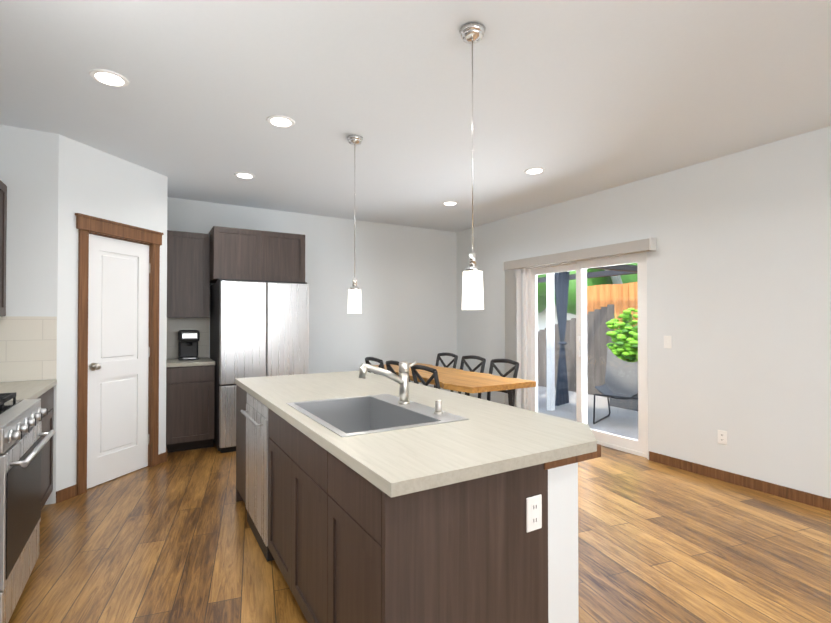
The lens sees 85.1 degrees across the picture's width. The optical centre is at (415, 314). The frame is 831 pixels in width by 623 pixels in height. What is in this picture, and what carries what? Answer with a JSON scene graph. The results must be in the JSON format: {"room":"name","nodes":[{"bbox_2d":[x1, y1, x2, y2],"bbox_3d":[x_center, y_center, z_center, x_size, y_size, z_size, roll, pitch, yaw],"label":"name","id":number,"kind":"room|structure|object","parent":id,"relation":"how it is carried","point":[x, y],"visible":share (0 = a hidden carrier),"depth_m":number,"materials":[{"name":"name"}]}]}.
{"room":"kitchen","nodes":[
{"label":"kitchen","id":0,"kind":"room"},
{"bbox_2d":[0,125,167,504],"bbox_3d":[-2.996,0.030,4.026,1.370,2.720,1.550,0,-1,-31],"label":"wall","id":1,"kind":"structure","parent":0,"point":[54,183],"depth_m":3.38,"materials":[{"name":"paint"}]},
{"bbox_2d":[0,180,6,315],"bbox_3d":[-2.888,-0.453,2.857,0.350,0.920,0.562,0,-1,-31],"label":"upper cabinet","id":2,"kind":"object","parent":1,"relation":"attached to","point":[3,212],"visible":1,"depth_m":3.04,"materials":[{"name":"brown wood"}]},
{"bbox_2d":[87,234,149,488],"bbox_3d":[-2.535,0.369,3.863,0.470,2.022,0.470,0,-1,-31],"label":"pantry door","id":3,"kind":"structure","parent":1,"relation":"in","point":[118,360],"depth_m":3.85,"materials":[{"name":"white wood"}]},
{"bbox_2d":[75,213,163,494],"bbox_3d":[-2.539,0.307,3.864,0.132,2.163,0.828,0,-1,14],"label":"door frame","id":4,"kind":"structure","parent":1,"relation":"attached to","point":[85,224],"depth_m":3.69,"materials":[{"name":"brown wood"}]},
{"bbox_2d":[167,197,456,392],"bbox_3d":[-1.643,0.050,5.814,5.520,2.720,0.150,0,-1,-31],"label":"wall","id":5,"kind":"structure","parent":0,"point":[405,276],"depth_m":6.30,"materials":[{"name":"paint"}]},
{"bbox_2d":[167,230,209,317],"bbox_3d":[-2.524,-0.429,5.002,0.424,0.920,0.350,0,-1,-31],"label":"upper cabinet","id":6,"kind":"object","parent":5,"relation":"attached to","point":[188,274],"visible":0.83,"depth_m":4.86,"materials":[{"name":"brown wood"}]},
{"bbox_2d":[208,226,304,282],"bbox_3d":[-1.848,-0.649,5.244,0.975,0.555,0.625,0,-1,-31],"label":"upper cabinet","id":7,"kind":"object","parent":5,"relation":"attached to","point":[242,254],"visible":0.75,"depth_m":4.95,"materials":[{"name":"brown wood"}]},
{"bbox_2d":[0,0,830,231],"bbox_3d":[0.444,-1.390,2.155,5.670,0.080,8.600,0,-1,-31],"label":"ceiling","id":8,"kind":"structure","parent":0,"point":[574,99],"depth_m":2.74,"materials":[{"name":"paint"}]},
{"bbox_2d":[89,69,128,86],"bbox_3d":[-1.738,-1.341,2.572,0.189,0.009,0.189,0,-1,38],"label":"recessed light","id":9,"kind":"object","parent":8,"relation":"in","point":[108,77],"depth_m":2.56,"materials":[{"name":"white plastic"}]},
{"bbox_2d":[234,172,254,178],"bbox_3d":[-1.623,-1.322,4.302,0.189,0.009,0.189,1,-1,-40],"label":"recessed light","id":10,"kind":"object","parent":8,"relation":"in","point":[244,175],"depth_m":4.28,"materials":[{"name":"white plastic"}]},
{"bbox_2d":[267,115,294,127],"bbox_3d":[-0.930,-1.335,3.131,0.189,0.009,0.189,0,-1,35],"label":"recessed light","id":11,"kind":"object","parent":8,"relation":"in","point":[275,120],"depth_m":3.12,"materials":[{"name":"white plastic"}]},
{"bbox_2d":[347,135,362,312],"bbox_3d":[-0.457,-0.672,3.404,0.124,1.321,0.124,0,-1,-31],"label":"pendant light","id":12,"kind":"object","parent":8,"relation":"hanging from","point":[354,298],"visible":1,"depth_m":3.37,"materials":[{"name":"white glass"}]},
{"bbox_2d":[442,201,457,205],"bbox_3d":[0.407,-1.311,5.328,0.189,0.009,0.189,0,-1,38],"label":"recessed light","id":13,"kind":"object","parent":8,"relation":"in","point":[449,203],"depth_m":5.31,"materials":[{"name":"white plastic"}]},
{"bbox_2d":[459,22,485,309],"bbox_3d":[0.269,-0.686,2.137,0.124,1.321,0.124,0,-1,-31],"label":"pendant light","id":14,"kind":"object","parent":8,"relation":"hanging from","point":[472,33],"visible":1,"depth_m":2.10,"materials":[{"name":"white glass"}]},
{"bbox_2d":[524,167,544,173],"bbox_3d":[1.095,-1.324,4.167,0.189,0.009,0.189,0,-1,35],"label":"recessed light","id":15,"kind":"object","parent":8,"relation":"in","point":[534,170],"depth_m":4.14,"materials":[{"name":"white plastic"}]},
{"bbox_2d":[8,444,830,622],"bbox_3d":[0.444,1.399,2.124,5.670,0.060,8.600,0,-1,-31],"label":"floor","id":16,"kind":"structure","parent":0,"point":[172,539],"depth_m":2.61,"materials":[{"name":"brown wood"}]},
{"bbox_2d":[0,392,54,622],"bbox_3d":[-2.135,0.889,1.999,0.765,0.958,0.754,0,-1,-31],"label":"range","id":17,"kind":"object","parent":16,"relation":"on","point":[22,444],"visible":1,"depth_m":2.06,"materials":[{"name":"silver metal"}]},
{"bbox_2d":[39,395,43,509],"bbox_3d":[-2.544,0.939,2.530,0.614,0.870,0.566,0,-1,-31],"label":"base cabinet","id":18,"kind":"object","parent":16,"relation":"on","point":[41,396],"depth_m":2.99,"materials":[{"name":"brown wood"}]},
{"bbox_2d":[44,387,53,504],"bbox_3d":[-2.770,0.943,2.911,0.614,0.870,0.562,0,-1,-31],"label":"base cabinet","id":19,"kind":"object","parent":16,"relation":"on","point":[48,395],"depth_m":3.19,"materials":[{"name":"brown wood"}]},
{"bbox_2d":[0,379,55,399],"bbox_3d":[-2.649,0.485,2.729,0.632,0.038,1.007,0,-1,-31],"label":"countertop","id":20,"kind":"structure","parent":19,"relation":"on","point":[33,389],"depth_m":2.92,"materials":[{"name":"beige stone"}]},
{"bbox_2d":[166,357,214,452],"bbox_3d":[-2.443,0.945,4.878,0.453,0.910,0.614,0,-1,-31],"label":"base cabinet","id":21,"kind":"object","parent":16,"relation":"on","point":[190,400],"visible":0.83,"depth_m":4.62,"materials":[{"name":"brown wood"}]},
{"bbox_2d":[178,330,199,359],"bbox_3d":[-2.483,0.328,4.952,0.200,0.324,0.313,0,-1,-31],"label":"coffee maker","id":22,"kind":"object","parent":21,"relation":"on","point":[188,340],"visible":1,"depth_m":4.88,"materials":[{"name":"black plastic"}]},
{"bbox_2d":[210,279,308,452],"bbox_3d":[-1.782,0.520,5.126,0.910,1.765,0.855,0,-1,-31],"label":"fridge","id":23,"kind":"object","parent":16,"relation":"on","point":[259,328],"visible":0.71,"depth_m":4.72,"materials":[{"name":"silver metal"}]},
{"bbox_2d":[365,357,384,373],"bbox_3d":[-0.287,0.938,5.160,0.501,0.934,0.430,0,-1,-31],"label":"chair","id":24,"kind":"object","parent":16,"relation":"on","point":[380,361],"visible":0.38,"depth_m":4.96,"materials":[{"name":"black paint"}]},
{"bbox_2d":[386,360,409,381],"bbox_3d":[-0.017,0.933,4.704,0.501,0.934,0.430,0,-1,-31],"label":"chair","id":25,"kind":"object","parent":16,"relation":"on","point":[389,367],"visible":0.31,"depth_m":4.67,"materials":[{"name":"black paint"}]},
{"bbox_2d":[236,389,586,622],"bbox_3d":[-0.386,0.961,2.502,0.854,0.825,2.455,0,-1,-31],"label":"kitchen island","id":26,"kind":"object","parent":16,"relation":"on","point":[381,495],"depth_m":1.52,"materials":[{"name":"wood"},{"name":"quartz stone"},{"name":"stainless steel"}]},
{"bbox_2d":[235,371,600,496],"bbox_3d":[-0.264,0.507,2.550,1.025,0.085,2.516,0,-1,-31],"label":"island countertop","id":27,"kind":"structure","parent":26,"relation":"on","point":[472,438],"depth_m":1.69,"materials":[{"name":"beige stone"}]},
{"bbox_2d":[291,397,438,432],"bbox_3d":[-0.259,0.567,2.139,0.441,0.214,0.729,0,-1,-31],"label":"sink","id":28,"kind":"object","parent":27,"relation":"in","point":[345,414],"depth_m":2.44,"materials":[{"name":"silver metal"}]},
{"bbox_2d":[355,361,416,404],"bbox_3d":[-0.134,0.348,2.294,0.331,0.220,0.060,0,-1,-31],"label":"faucet","id":29,"kind":"object","parent":27,"relation":"on","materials":[{"name":"silver metal"}]},
{"bbox_2d":[526,494,541,532],"bbox_3d":[0.404,0.675,1.541,0.070,0.115,0.008,0,-1,-31],"label":"outlet","id":30,"kind":"object","parent":26,"relation":"attached to","point":[533,513],"visible":1,"depth_m":1.54,"materials":[{"name":"white plastic"}]},
{"bbox_2d":[411,365,439,388],"bbox_3d":[0.253,0.928,4.248,0.501,0.934,0.430,0,-1,-31],"label":"chair","id":31,"kind":"object","parent":16,"relation":"on","point":[416,374],"visible":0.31,"depth_m":4.09,"materials":[{"name":"black paint"}]},
{"bbox_2d":[434,352,457,391],"bbox_3d":[0.222,0.943,5.589,0.501,0.934,0.430,0,-1,-31],"label":"chair","id":32,"kind":"object","parent":16,"relation":"on","point":[455,359],"visible":0.25,"depth_m":5.67,"materials":[{"name":"black paint"}]},
{"bbox_2d":[373,363,535,405],"bbox_3d":[0.234,1.013,4.910,0.830,0.775,2.140,0,-1,-31],"label":"dining table","id":33,"kind":"object","parent":16,"relation":"on","point":[466,382],"visible":0.44,"depth_m":4.26,"materials":[{"name":"brown wood"}]},
{"bbox_2d":[458,355,485,398],"bbox_3d":[0.492,0.938,5.133,0.501,0.934,0.430,0,-1,-31],"label":"chair","id":34,"kind":"object","parent":16,"relation":"on","point":[481,364],"visible":0.25,"depth_m":5.20,"materials":[{"name":"black paint"}]},
{"bbox_2d":[487,359,518,405],"bbox_3d":[0.761,0.932,4.677,0.501,0.934,0.430,0,-1,-31],"label":"chair","id":35,"kind":"object","parent":16,"relation":"on","point":[515,368],"visible":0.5,"depth_m":4.75,"materials":[{"name":"black paint"}]},
{"bbox_2d":[456,126,830,497],"bbox_3d":[2.819,0.025,3.545,0.150,2.720,8.300,0,-1,-31],"label":"wall","id":36,"kind":"structure","parent":0,"point":[739,285],"depth_m":3.79,"materials":[{"name":"paint"}]},
{"bbox_2d":[503,237,655,407],"bbox_3d":[1.724,0.323,5.148,0.092,2.080,2.060,0,-1,-31],"label":"vertical blinds","id":37,"kind":"object","parent":36,"relation":"attached to","point":[512,269],"visible":0.9,"depth_m":5.81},
{"bbox_2d":[523,252,647,458],"bbox_3d":[1.871,0.378,5.130,0.134,2.046,1.676,0,-1,-31],"label":"sliding door","id":38,"kind":"structure","parent":36,"relation":"in","point":[639,447],"depth_m":5.09,"materials":[{"name":"white plastic"}]},
{"bbox_2d":[664,336,671,347],"bbox_3d":[2.337,0.252,4.198,0.012,0.116,0.072,0,-1,-31],"label":"switch plate","id":39,"kind":"object","parent":36,"relation":"attached to","point":[667,341],"visible":1,"depth_m":4.20,"materials":[{"name":"white plastic"}]},
{"bbox_2d":[718,430,726,444],"bbox_3d":[2.572,1.028,3.795,0.008,0.116,0.072,0,-1,-31],"label":"outlet","id":40,"kind":"object","parent":36,"relation":"attached to","point":[722,436],"visible":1,"depth_m":3.79,"materials":[{"name":"white plastic"}]},
{"bbox_2d":[649,451,830,510],"bbox_3d":[3.545,1.327,2.142,0.013,0.085,5.110,0,-1,-31],"label":"baseboard","id":41,"kind":"structure","parent":36,"relation":"attached to","point":[803,497],"depth_m":3.63,"materials":[{"name":"brown wood"}]},
{"bbox_3d":[-1.932,-0.006,0.734,0.150,2.720,8.600,0,-1,-31],"label":"wall","id":42,"kind":"structure","parent":0,"visible":0},
{"bbox_2d":[0,316,56,381],"bbox_3d":[-2.901,0.240,3.174,0.607,0.458,0.008,0,-1,-31],"label":"backsplash","id":43,"kind":"structure","parent":42,"relation":"attached to","point":[28,347],"depth_m":3.24,"materials":[{"name":"tile"}]},
{"bbox_2d":[166,318,208,358],"bbox_3d":[-2.600,0.262,5.153,0.458,0.458,0.008,0,-1,-31],"label":"backsplash","id":44,"kind":"structure","parent":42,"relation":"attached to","point":[174,325],"depth_m":5.14,"materials":[{"name":"tile"}]},
{"label":"outside","id":45,"kind":"structure","parent":0,"visible":0},
{"bbox_2d":[538,386,637,439],"bbox_3d":[5.354,1.633,10.663,11.479,0.100,19.000,0,-1,-31],"label":"ground","id":46,"kind":"structure","parent":45,"point":[625,420],"depth_m":7.01,"materials":[{"name":"concrete"}]},
{"bbox_2d":[537,304,614,396],"bbox_3d":[2.672,0.701,10.238,0.060,1.755,4.142,0,-1,-31],"label":"fence","id":47,"kind":"object","parent":46,"relation":"on","point":[601,317],"depth_m":8.91,"materials":[{"name":"grey wood"}]},
{"bbox_2d":[537,264,636,410],"bbox_3d":[2.516,0.329,9.318,2.750,2.480,3.170,0,-1,-31],"label":"gazebo","id":48,"kind":"object","parent":46,"relation":"on","point":[618,270],"depth_m":7.34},
{"bbox_2d":[554,271,569,405],"bbox_3d":[2.479,0.360,7.660,0.534,2.300,0.172,0,-1,-31],"label":"curtain","id":49,"kind":"object","parent":48,"relation":"hanging from","point":[560,288],"depth_m":7.62,"materials":[{"name":"blue fabric"}]},
{"bbox_2d":[537,263,637,330],"bbox_3d":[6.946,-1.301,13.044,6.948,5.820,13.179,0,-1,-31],"label":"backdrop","id":50,"kind":"object","parent":46,"relation":"on","point":[541,289],"depth_m":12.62,"materials":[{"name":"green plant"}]},
{"bbox_2d":[587,282,637,329],"bbox_3d":[5.611,0.391,7.680,0.110,2.320,6.580,0,-1,-31],"label":"fence","id":51,"kind":"object","parent":46,"relation":"on","point":[615,291],"depth_m":9.77,"materials":[{"name":"orange wood"}]},
{"bbox_2d":[593,347,637,423],"bbox_3d":[2.956,1.003,6.417,0.624,1.052,0.758,-1,-1,39],"label":"patio chair","id":52,"kind":"object","parent":46,"relation":"on","point":[618,384],"depth_m":6.67,"materials":[{"name":"grey fabric"}]},
{"bbox_2d":[606,308,637,410],"bbox_3d":[3.720,0.709,7.374,0.775,1.676,1.312,0,-1,-31],"label":"planter","id":53,"kind":"object","parent":46,"relation":"on","point":[629,335],"depth_m":7.49,"materials":[{"name":"green plant"}]}
]}

